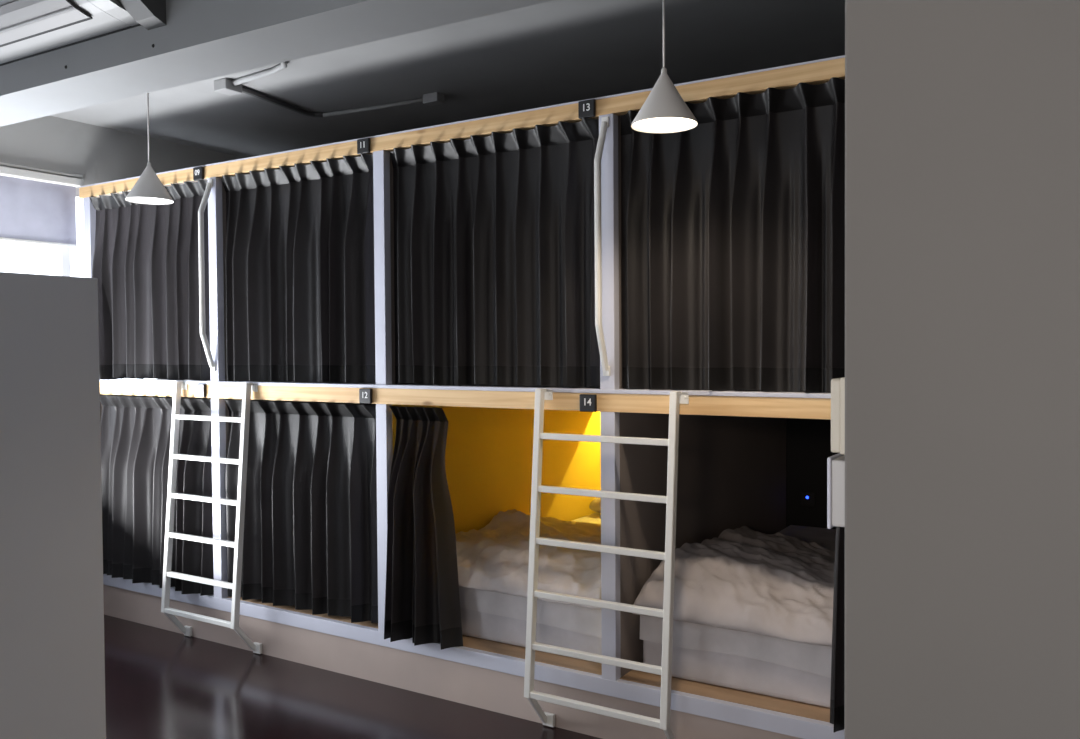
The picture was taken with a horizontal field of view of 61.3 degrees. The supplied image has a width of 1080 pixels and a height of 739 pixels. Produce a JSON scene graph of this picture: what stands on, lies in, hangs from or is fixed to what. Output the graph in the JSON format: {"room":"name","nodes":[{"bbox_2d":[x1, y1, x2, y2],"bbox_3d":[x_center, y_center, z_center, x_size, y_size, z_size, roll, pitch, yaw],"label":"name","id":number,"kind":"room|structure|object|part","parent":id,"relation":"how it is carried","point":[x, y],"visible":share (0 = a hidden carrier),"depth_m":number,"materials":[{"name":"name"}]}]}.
{"room":"dormitory","nodes":[
{"label":"dormitory","id":0,"kind":"room"},
{"bbox_2d":[0,116,242,185],"bbox_3d":[-3.563,0.031,3.369,0.140,2.655,8.600,0,2,32],"label":"wall","id":1,"kind":"structure","parent":0,"point":[98,154],"depth_m":4.99,"materials":[{"name":"paint"}]},
{"bbox_2d":[0,162,83,246],"bbox_3d":[-3.219,-0.825,3.797,0.070,0.386,2.730,0,2,32],"label":"roller blind","id":2,"kind":"object","parent":1,"relation":"attached to","point":[39,207],"visible":0.99,"depth_m":4.76,"materials":[{"name":"fabric"}]},
{"bbox_3d":[-3.204,-1.012,3.783,0.018,0.012,2.730,0,2,32],"label":"guide rail","id":3,"kind":"part","parent":2,"relation":"part of","materials":[{"name":"white metal"}]},
{"bbox_3d":[-3.220,-0.979,3.793,0.070,0.040,2.730,0,2,32],"label":"head rail","id":4,"kind":"part","parent":2,"relation":"part of","materials":[{"name":"white metal"}]},
{"bbox_2d":[55,187,78,275],"bbox_3d":[-2.922,-0.234,4.376,0.160,1.490,4.000,0,2,32],"label":"window","id":5,"kind":"structure","parent":1,"relation":"in","point":[62,253],"depth_m":4.92,"materials":[{"name":"white glass"}]},
{"bbox_3d":[-2.935,-0.249,4.384,0.050,1.460,4.000,0,2,32],"label":"frame","id":6,"kind":"part","parent":5,"relation":"part of","materials":[{"name":"silver metal"}]},
{"bbox_2d":[104,615,601,738],"bbox_3d":[-0.557,1.431,1.534,7.800,0.100,8.600,0,2,32],"label":"floor","id":7,"kind":"structure","parent":0,"point":[160,683],"depth_m":3.65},
{"bbox_2d":[0,272,105,738],"bbox_3d":[-1.906,0.594,1.263,0.050,1.605,2.753,0,2,32],"label":"partition panel","id":8,"kind":"object","parent":7,"relation":"on","point":[52,652],"visible":1,"depth_m":2.29,"materials":[{"name":"paint"}]},
{"bbox_2d":[161,381,261,653],"bbox_3d":[-1.565,0.690,4.309,0.558,1.260,0.143,0,2,32],"label":"ladder","id":9,"kind":"object","parent":7,"relation":"on","point":[256,647],"visible":1,"depth_m":4.27,"materials":[{"name":"white metal"}]},
{"bbox_3d":[-1.794,0.616,4.437,0.026,1.114,0.122,0,2,32],"label":"rail","id":10,"kind":"part","parent":9,"relation":"part of","materials":[{"name":"white metal"}]},
{"bbox_3d":[-1.741,1.294,4.509,0.047,0.046,0.016,0,2,32],"label":"foot plate","id":11,"kind":"part","parent":9,"relation":"part of","materials":[{"name":"white metal"}]},
{"bbox_3d":[-1.368,0.620,4.172,0.026,1.114,0.122,0,2,32],"label":"rail","id":12,"kind":"part","parent":9,"relation":"part of","materials":[{"name":"white metal"}]},
{"bbox_3d":[-1.315,1.297,4.244,0.047,0.046,0.016,0,2,32],"label":"foot plate","id":13,"kind":"part","parent":9,"relation":"part of","materials":[{"name":"white metal"}]},
{"bbox_2d":[79,55,844,738],"bbox_3d":[-0.091,0.155,4.671,4.321,2.300,2.084,0,2,32],"label":"frame","id":14,"kind":"object","parent":7,"relation":"on","point":[746,457],"visible":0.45,"depth_m":3.80,"materials":[{"name":"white wood"}]},
{"bbox_3d":[-2.411,-0.435,4.902,0.058,0.972,0.039,0,2,32],"label":"post","id":15,"kind":"part","parent":14,"relation":"part of","materials":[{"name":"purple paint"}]},
{"bbox_2d":[89,179,210,380],"bbox_3d":[-2.010,-0.429,4.635,1.009,0.971,0.119,0,2,32],"label":"curtain","id":16,"kind":"object","parent":14,"relation":"hanging from","point":[145,266],"visible":0.84,"depth_m":4.67,"materials":[{"name":"fabric"}]},
{"bbox_2d":[100,395,213,595],"bbox_3d":[-1.989,0.616,4.634,0.958,0.956,0.121,0,2,32],"label":"curtain","id":17,"kind":"object","parent":14,"relation":"hanging from","point":[135,431],"visible":0.81,"depth_m":4.64,"materials":[{"name":"fabric"}]},
{"bbox_2d":[193,166,203,180],"bbox_3d":[-1.638,-0.940,4.372,0.066,0.062,0.015,0,2,32],"label":"number plate","id":18,"kind":"object","parent":14,"relation":"attached to","point":[198,172],"visible":1,"depth_m":4.36,"materials":[{"name":"black plastic"}]},
{"bbox_2d":[195,384,205,396],"bbox_3d":[-1.640,0.102,4.401,0.066,0.062,0.016,0,2,32],"label":"number plate","id":19,"kind":"object","parent":14,"relation":"attached to","point":[200,389],"visible":1,"depth_m":4.39,"materials":[{"name":"black"}]},
{"bbox_2d":[198,179,215,371],"bbox_3d":[-1.580,-0.447,4.317,0.028,0.914,0.077,0,2,32],"label":"handle","id":20,"kind":"object","parent":14,"relation":"attached to","point":[209,185],"visible":1,"depth_m":4.29,"materials":[{"name":"white metal"}]},
{"bbox_3d":[-1.550,-0.429,4.365,0.058,0.972,0.039,0,2,32],"label":"post","id":21,"kind":"part","parent":14,"relation":"part of","materials":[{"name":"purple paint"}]},
{"bbox_3d":[-1.543,0.618,4.389,0.058,0.962,0.039,0,2,32],"label":"post","id":22,"kind":"part","parent":14,"relation":"part of","materials":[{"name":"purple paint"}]},
{"bbox_2d":[221,153,375,382],"bbox_3d":[-1.104,-0.422,4.088,0.995,0.971,0.086,0,2,32],"label":"curtain","id":23,"kind":"object","parent":14,"relation":"hanging from","point":[300,281],"visible":0.98,"depth_m":4.08,"materials":[{"name":"fabric"}]},
{"bbox_2d":[224,400,377,622],"bbox_3d":[-1.096,0.619,4.115,0.996,0.950,0.092,0,2,32],"label":"curtain","id":24,"kind":"object","parent":14,"relation":"hanging from","point":[310,537],"visible":0.91,"depth_m":4.10,"materials":[{"name":"fabric"}]},
{"bbox_2d":[357,138,369,154],"bbox_3d":[-0.738,-0.934,3.811,0.066,0.062,0.015,0,2,32],"label":"number plate","id":25,"kind":"object","parent":14,"relation":"attached to","point":[363,145],"visible":1,"depth_m":3.80,"materials":[{"name":"black plastic"}]},
{"bbox_2d":[359,389,371,403],"bbox_3d":[-0.734,0.112,3.837,0.066,0.062,0.015,0,2,32],"label":"number plate","id":26,"kind":"object","parent":14,"relation":"attached to","point":[365,395],"visible":1,"depth_m":3.83,"materials":[{"name":"black plastic"}]},
{"bbox_3d":[-0.658,-0.422,3.810,0.058,0.972,0.039,0,2,32],"label":"post","id":27,"kind":"part","parent":14,"relation":"part of","materials":[{"name":"white metal"}]},
{"bbox_3d":[-0.651,0.624,3.834,0.058,0.962,0.039,0,2,32],"label":"post","id":28,"kind":"part","parent":14,"relation":"part of","materials":[{"name":"white metal"}]},
{"bbox_2d":[384,406,462,649],"bbox_3d":[-0.485,0.629,3.684,0.360,0.959,0.145,0,2,32],"label":"curtain","id":29,"kind":"object","parent":14,"relation":"hanging from","point":[422,597],"visible":1,"depth_m":3.68,"materials":[{"name":"fabric"}]},
{"bbox_2d":[390,118,599,386],"bbox_3d":[-0.206,-0.415,3.529,1.009,0.972,0.086,0,2,32],"label":"curtain","id":30,"kind":"object","parent":14,"relation":"hanging from","point":[494,235],"visible":0.97,"depth_m":3.52,"materials":[{"name":"fabric"}]},
{"bbox_2d":[459,512,601,654],"bbox_3d":[0.336,0.966,4.442,0.939,0.230,1.879,0,2,32],"label":"mattress","id":31,"kind":"object","parent":14,"relation":"on","point":[494,616],"visible":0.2,"depth_m":3.60,"materials":[{"name":"white fabric"}]},
{"bbox_2d":[455,509,600,608],"bbox_3d":[0.116,0.779,4.087,0.955,0.191,1.125,0,2,32],"label":"duvet","id":32,"kind":"object","parent":31,"relation":"on","point":[494,557],"visible":0.42,"depth_m":3.73,"materials":[{"name":"fabric"}]},
{"bbox_2d":[589,497,600,512],"bbox_3d":[0.628,0.758,5.155,0.625,0.147,0.310,0,2,32],"label":"wall lamp","id":33,"kind":"object","parent":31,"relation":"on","point":[595,505],"visible":0.02,"depth_m":5.18,"materials":[{"name":"fabric"}]},
{"bbox_2d":[578,99,595,118],"bbox_3d":[0.167,-0.928,3.248,0.066,0.062,0.015,0,2,32],"label":"number plate","id":34,"kind":"object","parent":14,"relation":"attached to","point":[586,108],"visible":1,"depth_m":3.24,"materials":[{"name":"black plastic"}]},
{"bbox_2d":[580,394,596,411],"bbox_3d":[0.173,0.121,3.273,0.066,0.062,0.015,0,2,32],"label":"number plate","id":35,"kind":"object","parent":14,"relation":"attached to","point":[588,402],"visible":1,"depth_m":3.27,"materials":[{"name":"black plastic"}]},
{"bbox_2d":[594,116,609,375],"bbox_3d":[0.217,-0.433,3.199,0.028,0.914,0.077,0,2,32],"label":"handle","id":36,"kind":"object","parent":14,"relation":"attached to","point":[604,120],"visible":1,"depth_m":3.17,"materials":[{"name":"white metal"}]},
{"bbox_3d":[0.230,-0.873,3.215,0.028,0.036,0.008,0,2,32],"label":"mounting plate","id":37,"kind":"part","parent":36,"relation":"part of","materials":[{"name":"white metal"}]},
{"bbox_3d":[0.236,0.005,3.236,0.028,0.036,0.008,0,2,32],"label":"mounting plate","id":38,"kind":"part","parent":36,"relation":"part of","materials":[{"name":"white metal"}]},
{"bbox_3d":[0.246,-0.415,3.247,0.058,0.972,0.039,0,2,32],"label":"post","id":39,"kind":"part","parent":14,"relation":"part of","materials":[{"name":"white metal"}]},
{"bbox_3d":[0.253,0.631,3.271,0.058,0.962,0.039,0,2,32],"label":"post","id":40,"kind":"part","parent":14,"relation":"part of","materials":[{"name":"purple paint"}]},
{"bbox_2d":[620,77,844,392],"bbox_3d":[0.700,-0.410,2.964,1.012,0.969,0.086,0,2,32],"label":"curtain","id":41,"kind":"object","parent":14,"relation":"hanging from","point":[733,223],"visible":0.76,"depth_m":3.00,"materials":[{"name":"fabric"}]},
{"bbox_2d":[640,525,835,707],"bbox_3d":[1.259,0.973,3.868,0.944,0.230,1.878,0,2,32],"label":"mattress","id":42,"kind":"object","parent":14,"relation":"on","point":[739,660],"visible":0.24,"depth_m":3.13,"materials":[{"name":"white fabric"}]},
{"bbox_2d":[633,526,834,646],"bbox_3d":[1.041,0.777,3.523,0.967,0.208,1.145,0,2,32],"label":"duvet","id":43,"kind":"object","parent":42,"relation":"on","point":[777,585],"visible":0.54,"depth_m":3.21,"materials":[{"name":"fabric"}]},
{"bbox_2d":[800,491,814,506],"bbox_3d":[1.442,0.697,4.915,0.080,0.080,0.014,0,2,32],"label":"wall socket","id":44,"kind":"object","parent":14,"relation":"attached to","point":[807,498],"visible":1,"depth_m":4.91,"materials":[{"name":"black"}]},
{"bbox_3d":[0.465,0.032,5.532,4.290,2.088,0.030,0,2,32],"label":"panel","id":45,"kind":"part","parent":14,"relation":"part of","materials":[{"name":"black"}]},
{"bbox_2d":[830,527,844,731],"bbox_3d":[1.003,0.640,2.760,0.269,0.959,0.121,0,2,32],"label":"curtain","id":46,"kind":"object","parent":14,"relation":"hanging from","point":[838,626],"visible":0.12,"depth_m":2.81,"materials":[{"name":"fabric"}]},
{"bbox_2d":[524,388,688,738],"bbox_3d":[0.223,0.703,3.195,0.592,1.260,0.143,0,2,32],"label":"ladder","id":47,"kind":"object","parent":7,"relation":"on","point":[548,719],"visible":1,"depth_m":3.16,"materials":[{"name":"white metal"}]},
{"bbox_3d":[-0.021,0.630,3.332,0.026,1.114,0.122,0,2,32],"label":"rail","id":48,"kind":"part","parent":47,"relation":"part of","materials":[{"name":"white metal"}]},
{"bbox_3d":[0.033,1.307,3.405,0.047,0.046,0.016,0,2,32],"label":"foot plate","id":49,"kind":"part","parent":47,"relation":"part of","materials":[{"name":"white metal"}]},
{"bbox_3d":[0.434,0.633,3.049,0.026,1.114,0.122,0,2,32],"label":"rail","id":50,"kind":"part","parent":47,"relation":"part of","materials":[{"name":"white metal"}]},
{"bbox_2d":[49,0,844,157],"bbox_3d":[-0.576,-1.323,1.471,7.800,0.100,8.600,0,2,32],"label":"ceiling","id":51,"kind":"structure","parent":0,"point":[554,52],"depth_m":4.04,"materials":[{"name":"paint"}]},
{"bbox_2d":[0,0,165,65],"bbox_3d":[-2.165,-1.178,3.173,2.285,0.300,0.266,0,2,30],"label":"air conditioner","id":52,"kind":"object","parent":51,"relation":"attached to","point":[28,28],"visible":1,"depth_m":2.78,"materials":[{"name":"plastic"}]},
{"bbox_2d":[125,93,173,204],"bbox_3d":[-1.693,-1.026,3.943,0.193,0.592,0.193,0,2,32],"label":"pendant lamp","id":53,"kind":"object","parent":51,"relation":"hanging from","point":[148,189],"visible":0.93,"depth_m":3.92,"materials":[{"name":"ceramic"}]},
{"bbox_3d":[-1.694,-1.097,3.941,0.006,0.411,0.006,-1,2,-36],"label":"cord","id":54,"kind":"part","parent":53,"relation":"part of","materials":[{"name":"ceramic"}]},
{"bbox_2d":[127,197,170,201],"bbox_3d":[-1.691,-0.737,3.949,0.185,0.003,0.185,0,2,32],"label":"diffuser","id":55,"kind":"object","parent":53,"relation":"attached to","point":[130,199],"depth_m":3.94,"materials":[{"name":"white plastic"}]},
{"bbox_3d":[-1.692,-0.812,3.947,0.193,0.166,0.193,0,2,32],"label":"lamp shade","id":56,"kind":"part","parent":53,"relation":"part of","materials":[{"name":"metal"}]},
{"bbox_2d":[0,0,552,126],"bbox_3d":[0.100,-1.116,2.143,7.369,0.355,0.251,0,2,30],"label":"beam","id":57,"kind":"structure","parent":51,"relation":"attached to","point":[200,40],"depth_m":2.70,"materials":[{"name":"paint"}]},
{"bbox_2d":[214,62,443,117],"bbox_3d":[-1.067,-1.308,4.202,0.836,0.050,1.055,0,2,32],"label":"conduit","id":58,"kind":"object","parent":51,"relation":"attached to","point":[226,86],"visible":0.91,"depth_m":4.41,"materials":[{"name":"grey metal"}]},
{"bbox_2d":[631,0,697,132],"bbox_3d":[0.362,-1.010,2.663,0.193,0.592,0.193,0,2,32],"label":"pendant lamp","id":59,"kind":"object","parent":51,"relation":"hanging from","point":[664,110],"visible":1,"depth_m":2.63,"materials":[{"name":"metal"}]},
{"bbox_3d":[0.361,-1.081,2.661,0.006,0.411,0.006,-1,2,-36],"label":"cord","id":60,"kind":"part","parent":59,"relation":"part of","materials":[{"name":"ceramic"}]},
{"bbox_3d":[0.363,-0.797,2.668,0.193,0.166,0.193,0,2,32],"label":"lamp shade","id":61,"kind":"part","parent":59,"relation":"part of","materials":[{"name":"metal"}]},
{"bbox_2d":[633,117,695,129],"bbox_3d":[0.364,-0.722,2.669,0.185,0.003,0.185,0,2,32],"label":"diffuser","id":62,"kind":"object","parent":59,"relation":"attached to","point":[639,123],"depth_m":2.67,"materials":[{"name":"white plastic"}]},
{"bbox_2d":[844,0,1079,738],"bbox_3d":[1.778,0.056,0.707,2.978,2.655,0.130,0,2,32],"label":"wall","id":63,"kind":"structure","parent":0,"point":[962,117],"depth_m":1.35,"materials":[{"name":"paint"}]},
{"bbox_2d":[827,453,844,528],"bbox_3d":[0.503,0.199,1.506,0.032,0.116,0.096,0,2,32],"label":"control panel","id":64,"kind":"object","parent":63,"relation":"attached to","point":[835,463],"visible":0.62,"depth_m":1.47,"materials":[{"name":"grey plastic"}]},
{"bbox_2d":[831,377,844,454],"bbox_3d":[0.502,0.074,1.503,0.031,0.124,0.084,0,2,32],"label":"control box","id":65,"kind":"object","parent":63,"relation":"attached to","point":[837,384],"visible":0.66,"depth_m":1.47,"materials":[{"name":"beige plastic"}]}
]}

